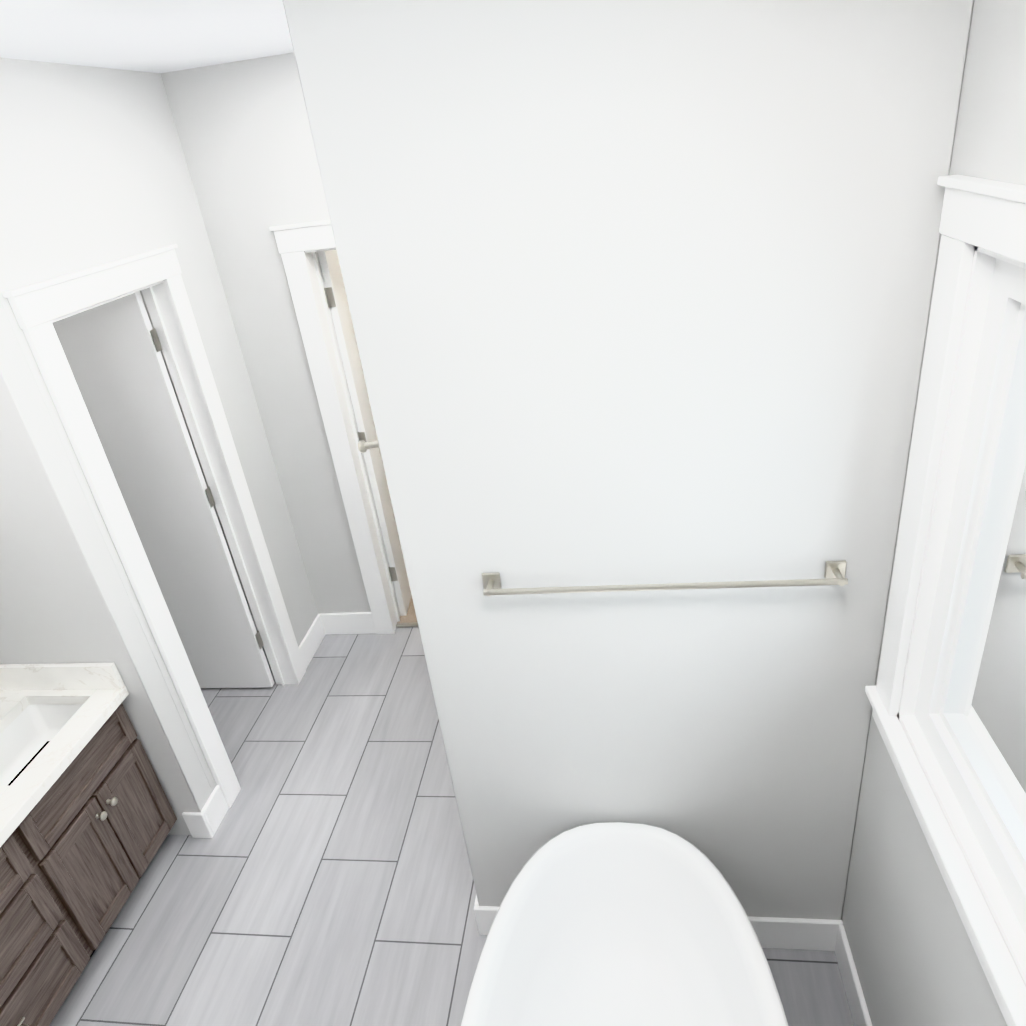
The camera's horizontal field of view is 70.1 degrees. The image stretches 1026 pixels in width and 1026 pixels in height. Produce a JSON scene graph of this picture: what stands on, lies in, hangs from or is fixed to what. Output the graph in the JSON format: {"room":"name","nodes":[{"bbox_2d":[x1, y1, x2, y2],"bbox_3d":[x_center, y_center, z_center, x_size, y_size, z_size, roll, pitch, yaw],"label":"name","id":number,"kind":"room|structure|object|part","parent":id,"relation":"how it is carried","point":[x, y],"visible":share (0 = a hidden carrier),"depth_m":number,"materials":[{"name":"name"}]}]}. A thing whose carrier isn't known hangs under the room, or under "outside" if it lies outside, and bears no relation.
{"room":"bathroom","nodes":[
{"label":"bathroom","id":0,"kind":"room"},
{"bbox_2d":[0,301,212,834],"bbox_3d":[-1.698,0.095,2.446,0.635,2.748,0.105,-3,28,9],"label":"wall","id":1,"kind":"structure","parent":0,"point":[64,597],"depth_m":2.46,"materials":[{"name":"white paint"}]},
{"bbox_2d":[0,662,123,689],"bbox_3d":[-1.667,0.589,2.634,0.544,0.106,0.020,-3,28,9],"label":"backsplash","id":2,"kind":"structure","parent":1,"relation":"attached to","point":[53,676],"depth_m":2.62,"materials":[{"name":"white stone"}]},
{"bbox_2d":[0,0,292,72],"bbox_3d":[-1.129,-1.312,1.901,4.165,0.100,6.640,-3,28,9],"label":"ceiling","id":3,"kind":"structure","parent":0,"point":[158,36],"depth_m":2.05,"materials":[{"name":"white paint"}]},
{"bbox_2d":[0,57,317,790],"bbox_3d":[-1.357,-0.233,2.988,0.105,2.748,1.236,-3,28,9],"label":"wall","id":4,"kind":"structure","parent":0,"point":[94,170],"depth_m":2.60,"materials":[{"name":"white paint"}]},
{"bbox_2d":[2,244,305,807],"bbox_3d":[-1.325,0.100,2.995,0.138,2.148,0.913,-3,28,9],"label":"door frame","id":5,"kind":"structure","parent":4,"relation":"attached to","point":[37,307],"depth_m":2.88,"materials":[{"name":"white wood"}]},
{"bbox_3d":[-1.334,0.146,3.021,0.106,2.046,0.717,-3,28,9],"label":"toilet room door jamb","id":6,"kind":"part","parent":5,"relation":"part of","materials":[{"name":"white wood"}]},
{"bbox_2d":[52,291,273,687],"bbox_3d":[-1.678,0.031,3.342,0.674,2.010,0.094,-3,28,9],"label":"door leaf","id":7,"kind":"structure","parent":4,"relation":"in","point":[113,349],"depth_m":3.25,"materials":[{"name":"white wood"}]},
{"bbox_2d":[299,613,325,669],"bbox_3d":[-1.094,0.704,3.965,0.015,0.140,0.305,-3,28,9],"label":"baseboard","id":8,"kind":"structure","parent":4,"relation":"attached to","point":[309,645],"depth_m":3.97,"materials":[{"name":"white wood"}]},
{"bbox_2d":[140,52,370,614],"bbox_3d":[-0.833,-0.574,3.509,4.165,2.748,0.120,-3,28,9],"label":"wall","id":9,"kind":"structure","parent":0,"point":[244,133],"depth_m":3.17,"materials":[{"name":"white paint"}]},
{"bbox_2d":[269,219,399,633],"bbox_3d":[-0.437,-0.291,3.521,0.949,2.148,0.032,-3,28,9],"label":"door frame","id":10,"kind":"structure","parent":9,"relation":"attached to","point":[295,241],"depth_m":3.43,"materials":[{"name":"white wood"}]},
{"bbox_2d":[322,612,375,634],"bbox_3d":[-0.925,0.618,4.086,0.317,0.140,0.018,-3,28,9],"label":"baseboard","id":11,"kind":"structure","parent":9,"relation":"attached to","point":[359,622],"depth_m":4.08,"materials":[{"name":"white wood"}]},
{"bbox_2d":[317,250,410,615],"bbox_3d":[-0.742,-0.455,4.036,0.042,2.010,0.709,-6,27,4],"label":"closet door leaf","id":12,"kind":"structure","parent":9,"relation":"in","point":[336,297],"depth_m":3.69,"materials":[{"name":"white wood"}]},
{"bbox_2d":[358,436,381,458],"bbox_3d":[-0.332,-0.163,1.723,0.067,0.060,0.060,-3,28,9],"label":"door handle","id":13,"kind":"object","parent":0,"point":[363,446],"visible":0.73,"depth_m":1.72,"materials":[{"name":"silver metal"}]},
{"bbox_2d":[49,627,853,1025],"bbox_3d":[-0.928,1.685,2.251,4.165,0.050,4.472,-3,28,9],"label":"floor","id":14,"kind":"structure","parent":0,"point":[323,877],"depth_m":2.71,"materials":[{"name":"grey tile"}]},
{"bbox_2d":[0,690,176,1025],"bbox_3d":[-1.724,1.413,2.096,0.565,0.756,1.750,-3,28,9],"label":"bathroom vanity","id":15,"kind":"object","parent":14,"relation":"on","point":[88,818],"depth_m":2.44,"materials":[{"name":"brown wood"}]},
{"bbox_2d":[0,686,127,841],"bbox_3d":[-1.769,1.067,1.916,0.566,0.052,1.750,-3,28,9],"label":"countertop","id":16,"kind":"structure","parent":15,"relation":"on","point":[15,798],"depth_m":2.38,"materials":[{"name":"white stone"}]},
{"bbox_2d":[396,622,417,627],"bbox_3d":[-0.305,0.616,4.068,0.713,0.016,0.030,-3,28,9],"label":"threshold","id":17,"kind":"object","parent":14,"relation":"on","point":[403,625],"visible":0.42,"depth_m":4.11,"materials":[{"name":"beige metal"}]},
{"bbox_2d":[461,822,787,1025],"bbox_3d":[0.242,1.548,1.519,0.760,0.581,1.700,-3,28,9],"label":"toilet","id":18,"kind":"object","parent":14,"relation":"on","point":[616,924],"visible":1,"depth_m":2.07,"materials":[{"name":"white ceramic"}]},
{"bbox_2d":[282,0,973,919],"bbox_3d":[0.310,0.161,1.811,1.139,2.748,0.105,-3,28,9],"label":"wall","id":19,"kind":"structure","parent":0,"point":[638,290],"depth_m":1.51,"materials":[{"name":"white paint"}]},
{"bbox_2d":[474,896,841,950],"bbox_3d":[0.430,1.338,2.363,1.119,0.140,0.018,-3,28,9],"label":"baseboard","id":20,"kind":"structure","parent":19,"relation":"attached to","point":[770,932],"depth_m":2.28,"materials":[{"name":"white wood"}]},
{"bbox_2d":[482,560,847,595],"bbox_3d":[0.339,0.161,1.712,0.844,0.044,0.060,-3,28,9],"label":"towel rail","id":21,"kind":"object","parent":19,"relation":"attached to","point":[835,572],"visible":1,"depth_m":1.68,"materials":[{"name":"silver metal"}]},
{"bbox_2d":[842,0,1025,1025],"bbox_3d":[0.888,0.358,1.288,0.150,2.748,4.472,-3,28,9],"label":"wall","id":22,"kind":"structure","parent":0,"point":[916,960],"depth_m":1.55,"materials":[{"name":"white paint"}]},
{"bbox_2d":[830,920,871,1025],"bbox_3d":[0.857,1.912,1.155,0.018,0.140,2.565,-3,28,9],"label":"baseboard","id":23,"kind":"structure","parent":22,"relation":"attached to","point":[839,943],"depth_m":2.14,"materials":[{"name":"white wood"}]},
{"bbox_2d":[865,175,1025,1025],"bbox_3d":[0.775,0.334,0.816,0.160,1.211,1.619,-3,28,9],"label":"window","id":24,"kind":"structure","parent":22,"relation":"in","point":[970,712],"depth_m":1.33,"materials":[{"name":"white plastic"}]},
{"label":"outside","id":25,"kind":"structure","parent":0,"visible":0},
{"bbox_2d":[397,595,416,622],"bbox_3d":[-0.177,0.110,5.064,2.600,0.062,2.228,-3,28,9],"label":"floor","id":26,"kind":"structure","parent":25,"point":[410,617],"depth_m":4.18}
]}

